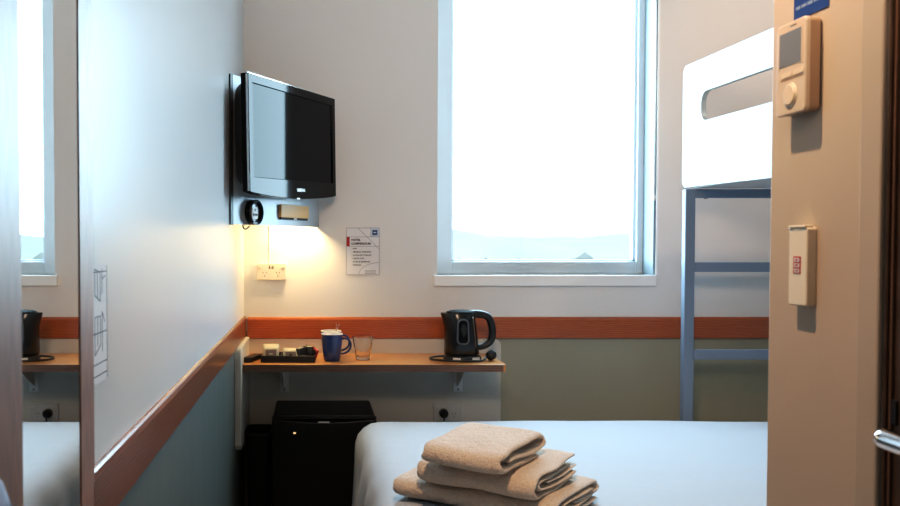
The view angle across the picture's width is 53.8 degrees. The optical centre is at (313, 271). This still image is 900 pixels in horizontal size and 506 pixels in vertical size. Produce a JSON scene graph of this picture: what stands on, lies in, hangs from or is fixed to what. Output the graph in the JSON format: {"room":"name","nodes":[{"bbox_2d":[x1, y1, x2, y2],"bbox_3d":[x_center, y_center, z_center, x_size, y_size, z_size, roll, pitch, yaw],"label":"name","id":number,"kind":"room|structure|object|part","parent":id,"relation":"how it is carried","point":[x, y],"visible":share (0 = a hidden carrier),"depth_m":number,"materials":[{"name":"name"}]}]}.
{"room":"hotel room","nodes":[
{"label":"hotel room","id":0,"kind":"room"},
{"bbox_2d":[91,0,244,505],"bbox_3d":[-0.396,-0.128,1.347,0.200,2.600,4.700,0,2,0],"label":"wall","id":1,"kind":"structure","parent":0,"point":[171,252],"depth_m":1.75,"materials":[{"name":"white paint"}]},
{"bbox_2d":[0,479,11,505],"bbox_3d":[-0.266,0.363,0.702,0.058,0.432,0.150,0,2,0],"label":"hanging cloth","id":2,"kind":"object","parent":1,"relation":"hanging from","point":[4,499],"visible":1,"depth_m":0.70,"materials":[{"name":"white fabric"}]},
{"bbox_2d":[0,0,94,505],"bbox_3d":[-0.291,-0.017,0.948,0.010,2.100,0.366,0,2,0],"label":"wall mirror","id":3,"kind":"object","parent":1,"relation":"attached to","point":[47,458],"visible":1,"depth_m":0.93,"materials":[{"name":"silver metal"}]},
{"bbox_2d":[19,0,80,505],"bbox_3d":[-0.292,-0.017,0.952,0.008,2.100,0.229,0,2,0],"label":"mirror glass","id":4,"kind":"object","parent":3,"relation":"attached to","point":[49,30],"depth_m":0.95,"materials":[{"name":"silver mirror"}]},
{"bbox_2d":[93,264,107,386],"bbox_3d":[-0.295,0.073,1.198,0.002,0.164,0.090,0,2,0],"label":"evacuation plan","id":5,"kind":"object","parent":1,"relation":"attached to","point":[100,270],"visible":0.93,"depth_m":1.20,"materials":[{"name":"paper"}]},
{"bbox_2d":[94,316,245,505],"bbox_3d":[-0.291,0.269,2.421,0.010,0.088,2.575,0,2,0],"label":"trim","id":6,"kind":"structure","parent":1,"relation":"attached to","point":[122,465],"depth_m":1.57,"materials":[{"name":"brown wood"}]},
{"bbox_2d":[235,337,249,449],"bbox_3d":[-0.284,0.477,3.490,0.024,0.384,0.450,0,2,0],"label":"end panel","id":7,"kind":"object","parent":1,"relation":"attached to","point":[242,379],"visible":0.8,"depth_m":3.29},
{"bbox_2d":[229,74,318,229],"bbox_3d":[-0.139,-0.428,3.368,0.320,0.544,0.642,0,2,0],"label":"housing","id":8,"kind":"object","parent":1,"relation":"attached to","point":[244,208],"visible":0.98,"depth_m":3.17,"materials":[{"name":"metal"}]},
{"bbox_3d":[-0.291,-0.427,3.057,0.010,0.528,0.016,1,2,30],"label":"edge trim","id":9,"kind":"part","parent":8,"relation":"part of","materials":[{"name":"plastic"}]},
{"bbox_3d":[-0.216,-0.214,3.167,0.022,0.092,0.092,1,2,30],"label":"media plate","id":10,"kind":"part","parent":8,"relation":"part of","materials":[{"name":"black plastic"}]},
{"bbox_2d":[235,72,335,198],"bbox_3d":[-0.146,-0.486,3.293,0.188,0.431,0.753,1,2,25],"label":"television","id":11,"kind":"object","parent":8,"relation":"attached to","point":[285,133],"visible":1,"depth_m":3.16,"materials":[{"name":"black plastic"}]},
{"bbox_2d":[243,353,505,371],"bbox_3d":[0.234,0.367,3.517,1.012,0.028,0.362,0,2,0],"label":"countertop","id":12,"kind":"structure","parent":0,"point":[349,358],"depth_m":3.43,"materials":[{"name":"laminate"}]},
{"bbox_2d":[243,0,773,505],"bbox_3d":[1.082,-0.196,3.796,3.156,2.600,0.200,0,2,0],"label":"wall","id":13,"kind":"structure","parent":0,"point":[377,59],"depth_m":3.70,"materials":[{"name":"paint"}]},
{"bbox_2d":[269,226,269,261],"bbox_3d":[-0.187,-0.151,3.696,0.006,0.227,0.003,0,2,0],"label":"cable trunking","id":14,"kind":"object","parent":13,"relation":"attached to","point":[269,226],"visible":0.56,"depth_m":3.69,"materials":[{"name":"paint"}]},
{"bbox_2d":[257,263,286,279],"bbox_3d":[-0.178,0.002,3.691,0.126,0.071,0.021,0,2,0],"label":"wall socket","id":15,"kind":"object","parent":13,"relation":"attached to","point":[265,271],"visible":1,"depth_m":3.68,"materials":[{"name":"beige plastic"}]},
{"bbox_2d":[346,228,378,274],"bbox_3d":[0.209,-0.085,3.698,0.142,0.200,0.004,0,2,0],"label":"notice","id":16,"kind":"object","parent":13,"relation":"attached to","point":[362,244],"visible":1,"depth_m":3.70,"materials":[{"name":"paper"}]},
{"bbox_2d":[250,339,500,423],"bbox_3d":[0.262,0.487,3.708,1.068,0.400,0.013,0,2,0],"label":"panel","id":17,"kind":"object","parent":13,"relation":"attached to","point":[392,396],"visible":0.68,"depth_m":3.70,"materials":[{"name":"grey paint"}]},
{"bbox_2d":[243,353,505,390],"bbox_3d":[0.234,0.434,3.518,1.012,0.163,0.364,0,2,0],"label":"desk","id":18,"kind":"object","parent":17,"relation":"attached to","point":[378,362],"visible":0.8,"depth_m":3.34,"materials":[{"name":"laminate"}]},
{"bbox_2d":[244,353,261,362],"bbox_3d":[-0.243,0.344,3.469,0.041,0.021,0.150,0,2,16],"label":"remote control","id":19,"kind":"object","parent":18,"relation":"on","point":[256,356],"visible":0.88,"depth_m":3.43,"materials":[{"name":"black plastic"}]},
{"bbox_2d":[261,352,314,362],"bbox_3d":[-0.101,0.342,3.461,0.212,0.026,0.130,0,2,0],"label":"serving tray","id":20,"kind":"object","parent":18,"relation":"on","point":[264,359],"visible":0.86,"depth_m":3.40,"materials":[{"name":"black plastic"}]},
{"bbox_2d":[263,347,278,355],"bbox_3d":[-0.167,0.325,3.420,0.064,0.051,0.012,0,2,1],"label":"sachet","id":21,"kind":"object","parent":20,"relation":"in","point":[267,351],"visible":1,"depth_m":3.42,"materials":[{"name":"paper"}]},
{"bbox_2d":[283,350,297,355],"bbox_3d":[-0.090,0.330,3.418,0.062,0.042,0.011,0,2,-1],"label":"sachet","id":22,"kind":"object","parent":20,"relation":"in","point":[285,352],"visible":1,"depth_m":3.42,"materials":[{"name":"paper"}]},
{"bbox_2d":[296,346,307,355],"bbox_3d":[-0.044,0.325,3.425,0.053,0.060,0.017,-1,2,-26],"label":"sachet","id":23,"kind":"object","parent":20,"relation":"in","point":[301,351],"visible":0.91,"depth_m":3.42,"materials":[{"name":"black paper"}]},
{"bbox_2d":[305,346,313,355],"bbox_3d":[-0.022,0.323,3.447,0.044,0.056,0.014,0,2,15],"label":"sachet","id":24,"kind":"object","parent":20,"relation":"in","point":[309,349],"visible":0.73,"depth_m":3.44,"materials":[{"name":"black paper"}]},
{"bbox_2d":[313,347,318,359],"bbox_3d":[0.002,0.325,3.446,0.013,0.059,0.057,-1,2,-42],"label":"sachet","id":25,"kind":"object","parent":20,"relation":"in","point":[315,351],"visible":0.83,"depth_m":3.44,"materials":[{"name":"red paper"}]},
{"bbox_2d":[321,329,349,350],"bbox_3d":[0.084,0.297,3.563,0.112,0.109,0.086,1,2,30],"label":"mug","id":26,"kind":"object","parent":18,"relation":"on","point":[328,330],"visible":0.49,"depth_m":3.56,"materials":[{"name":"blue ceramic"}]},
{"bbox_3d":[0.129,0.293,3.570,0.043,0.070,0.013,0,2,0],"label":"handle","id":27,"kind":"part","parent":26,"relation":"part of","materials":[{"name":"blue ceramic"}]},
{"bbox_2d":[321,332,351,361],"bbox_3d":[0.084,0.300,3.448,0.112,0.109,0.086,1,2,30],"label":"mug","id":28,"kind":"object","parent":18,"relation":"on","point":[331,341],"visible":1,"depth_m":3.42,"materials":[{"name":"blue ceramic"}]},
{"bbox_3d":[0.130,0.297,3.455,0.043,0.070,0.013,0,2,0],"label":"handle","id":29,"kind":"part","parent":28,"relation":"part of","materials":[{"name":"blue ceramic"}]},
{"bbox_2d":[352,335,372,360],"bbox_3d":[0.197,0.307,3.480,0.085,0.094,0.085,0,2,0],"label":"glass tumbler","id":30,"kind":"object","parent":18,"relation":"on","point":[362,344],"visible":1,"depth_m":3.45,"materials":[{"name":"clear glass"}]},
{"bbox_2d":[429,309,496,361],"bbox_3d":[0.595,0.254,3.475,0.268,0.200,0.184,0,2,0],"label":"kettle","id":31,"kind":"object","parent":18,"relation":"on","point":[461,344],"visible":1,"depth_m":3.43,"materials":[{"name":"black plastic"}]},
{"bbox_3d":[0.579,0.339,3.478,0.236,0.026,0.184,0,2,0],"label":"cord","id":32,"kind":"part","parent":31,"relation":"part of","materials":[{"name":"black plastic"}]},
{"bbox_3d":[0.585,0.160,3.476,0.110,0.012,0.092,0,2,0],"label":"lid","id":33,"kind":"part","parent":31,"relation":"part of","materials":[{"name":"black plastic"}]},
{"bbox_3d":[0.673,0.235,3.478,0.112,0.162,0.032,0,2,0],"label":"handle","id":34,"kind":"part","parent":31,"relation":"part of","materials":[{"name":"black plastic"}]},
{"bbox_2d":[433,403,461,420],"bbox_3d":[0.571,0.599,3.698,0.123,0.075,0.014,0,2,0],"label":"wall socket","id":35,"kind":"object","parent":17,"relation":"attached to","point":[454,410],"visible":1,"depth_m":3.69,"materials":[{"name":"white plastic"}]},
{"bbox_2d":[439,408,447,421],"bbox_3d":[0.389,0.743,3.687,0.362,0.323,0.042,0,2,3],"label":"plug","id":36,"kind":"object","parent":35,"relation":"attached to","point":[443,412],"visible":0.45,"depth_m":3.67,"materials":[{"name":"black plastic"}]},
{"bbox_2d":[247,317,768,337],"bbox_3d":[1.089,0.240,3.700,2.742,0.090,0.016,0,2,0],"label":"trim","id":37,"kind":"structure","parent":13,"relation":"attached to","point":[257,327],"depth_m":3.69,"materials":[{"name":"brown wood"}]},
{"bbox_2d":[434,0,660,285],"bbox_3d":[0.986,-0.638,3.759,0.951,1.395,0.190,0,2,0],"label":"window","id":38,"kind":"structure","parent":13,"relation":"in","point":[643,210],"depth_m":3.80,"materials":[{"name":"white plastic"}]},
{"bbox_3d":[0.981,0.037,3.752,0.940,0.046,0.140,0,2,0],"label":"sill","id":39,"kind":"part","parent":38,"relation":"part of","materials":[{"name":"paint"}]},
{"bbox_2d":[653,0,656,200],"bbox_3d":[1.441,-0.818,3.669,0.016,1.040,0.020,0,2,0],"label":"blind cord","id":40,"kind":"object","parent":38,"relation":"hanging from","point":[654,197],"visible":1,"depth_m":3.67,"materials":[{"name":"white plastic"}]},
{"bbox_2d":[766,0,890,505],"bbox_3d":[1.673,-0.094,0.152,1.975,2.600,2.309,0,2,0],"label":"wall","id":41,"kind":"structure","parent":0,"point":[815,163],"depth_m":1.17,"materials":[{"name":"paint"}]},
{"bbox_2d":[776,16,821,117],"bbox_3d":[0.671,-0.282,1.206,0.028,0.128,0.074,0,2,0],"label":"thermostat","id":42,"kind":"object","parent":41,"relation":"attached to","point":[799,41],"visible":1,"depth_m":1.19,"materials":[{"name":"beige plastic"}]},
{"bbox_3d":[0.683,-0.282,1.206,0.004,0.120,0.066,0,2,0],"label":"mounting plate","id":43,"kind":"part","parent":42,"relation":"part of","materials":[{"name":"beige plastic"}]},
{"bbox_2d":[788,225,816,306],"bbox_3d":[0.677,-0.008,1.207,0.016,0.112,0.045,0,2,0],"label":"switch","id":44,"kind":"object","parent":41,"relation":"attached to","point":[803,238],"visible":1,"depth_m":1.19,"materials":[{"name":"beige plastic"}]},
{"bbox_3d":[0.670,-0.009,1.207,0.001,0.020,0.013,0,2,0],"label":"label panel","id":45,"kind":"part","parent":44,"relation":"part of","materials":[{"name":"plastic"}]},
{"bbox_2d":[794,0,829,20],"bbox_3d":[0.684,-0.444,1.194,0.002,0.180,0.084,0,2,0],"label":"sign","id":46,"kind":"object","parent":41,"relation":"attached to","point":[802,8],"visible":0.96,"depth_m":1.20,"materials":[{"name":"blue plastic"}]},
{"bbox_2d":[854,0,888,505],"bbox_3d":[0.682,0.128,0.625,0.007,2.130,0.932,0,2,0],"label":"door frame","id":47,"kind":"structure","parent":41,"relation":"in","point":[875,12],"depth_m":1.06,"materials":[{"name":"paint"}]},
{"bbox_2d":[873,0,899,505],"bbox_3d":[0.687,0.172,0.647,0.095,2.040,0.794,0,2,0],"label":"door","id":48,"kind":"structure","parent":41,"relation":"in","point":[888,439],"depth_m":1.03,"materials":[{"name":"brown wood"}]},
{"bbox_3d":[0.657,0.194,0.931,0.044,0.023,0.149,0,2,-15],"label":"handle","id":49,"kind":"part","parent":48,"relation":"part of","materials":[{"name":"silver metal"}]},
{"bbox_3d":[0.692,0.168,1.037,0.004,0.030,0.012,0,2,0],"label":"latch plate","id":50,"kind":"part","parent":48,"relation":"part of","materials":[{"name":"black metal"}]},
{"bbox_2d":[881,0,895,505],"bbox_3d":[0.741,0.153,0.626,0.109,2.080,0.843,0,2,0],"label":"door frame","id":51,"kind":"structure","parent":41,"relation":"attached to","point":[893,2],"depth_m":1.04,"materials":[{"name":"brown wood"}]},
{"bbox_3d":[1.082,1.231,1.410,3.156,0.120,5.150,0,2,0],"label":"floor","id":52,"kind":"structure","parent":0,"visible":0},
{"bbox_2d":[245,424,271,505],"bbox_3d":[-0.218,0.872,3.511,0.107,0.480,0.176,0,2,0],"label":"waste bin","id":53,"kind":"object","parent":52,"relation":"on","point":[258,436],"visible":0.91,"depth_m":3.43,"materials":[{"name":"black plastic"}]},
{"bbox_2d":[272,400,376,505],"bbox_3d":[0.040,0.832,3.513,0.400,0.560,0.383,0,2,0],"label":"mini fridge","id":54,"kind":"object","parent":52,"relation":"on","point":[313,441],"visible":0.98,"depth_m":3.32,"materials":[{"name":"black metal"}]},
{"bbox_2d":[352,421,767,505],"bbox_3d":[1.129,0.859,2.399,2.049,0.570,1.823,0,2,0],"label":"double bed","id":55,"kind":"object","parent":52,"relation":"on","point":[632,463],"visible":0.58,"depth_m":2.69,"materials":[{"name":"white fabric"}]},
{"bbox_2d":[393,467,598,505],"bbox_3d":[0.465,0.550,2.223,0.438,0.061,0.317,1,2,37],"label":"folded towel","id":56,"kind":"object","parent":55,"relation":"on","point":[579,490],"visible":0.52,"depth_m":2.13,"materials":[{"name":"beige fabric"}]},
{"bbox_2d":[417,448,575,499],"bbox_3d":[0.459,0.490,2.176,0.330,0.075,0.279,1,2,37],"label":"folded towel","id":57,"kind":"object","parent":56,"relation":"on","point":[539,477],"visible":0.64,"depth_m":2.07,"materials":[{"name":"beige fabric"}]},
{"bbox_2d":[421,423,545,474],"bbox_3d":[0.418,0.430,2.131,0.214,0.069,0.280,1,2,37],"label":"folded towel","id":58,"kind":"object","parent":57,"relation":"on","point":[476,447],"visible":1,"depth_m":2.07,"materials":[{"name":"beige fabric"}]},
{"bbox_2d":[680,28,772,420],"bbox_3d":[1.956,0.172,2.447,0.949,1.939,2.222,0,2,0],"label":"bunk bed","id":59,"kind":"object","parent":52,"relation":"on","point":[732,150],"visible":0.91,"depth_m":3.36,"materials":[{"name":"white laminate"}]},
{"bbox_3d":[1.501,0.392,3.500,0.040,1.441,0.035,0,2,0],"label":"post","id":60,"kind":"part","parent":59,"relation":"part of","materials":[{"name":"blue metal"}]},
{"bbox_3d":[1.510,-0.531,2.427,0.020,0.534,2.222,0,2,0],"label":"guard panel","id":61,"kind":"part","parent":59,"relation":"part of","materials":[{"name":"white laminate"}]},
{"bbox_3d":[1.956,-0.310,3.480,0.869,0.035,0.035,0,2,0],"label":"rail","id":62,"kind":"part","parent":59,"relation":"part of","materials":[{"name":"blue metal"}]},
{"label":"outside","id":63,"kind":"structure","parent":0,"visible":0},
{"bbox_3d":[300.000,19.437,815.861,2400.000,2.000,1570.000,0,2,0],"label":"ground","id":64,"kind":"structure","parent":63,"visible":0},
{"bbox_2d":[453,229,629,259],"bbox_3d":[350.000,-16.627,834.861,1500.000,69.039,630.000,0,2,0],"label":"hill","id":65,"kind":"structure","parent":64,"relation":"on","point":[467,245],"depth_m":783.70,"materials":[{"name":"white"}]},
{"bbox_2d":[454,252,629,259],"bbox_3d":[155.755,7.321,544.730,204.586,37.363,253.048,0,2,0],"label":"town","id":66,"kind":"object","parent":64,"relation":"on","point":[580,255],"visible":0.02,"depth_m":656.72}
]}

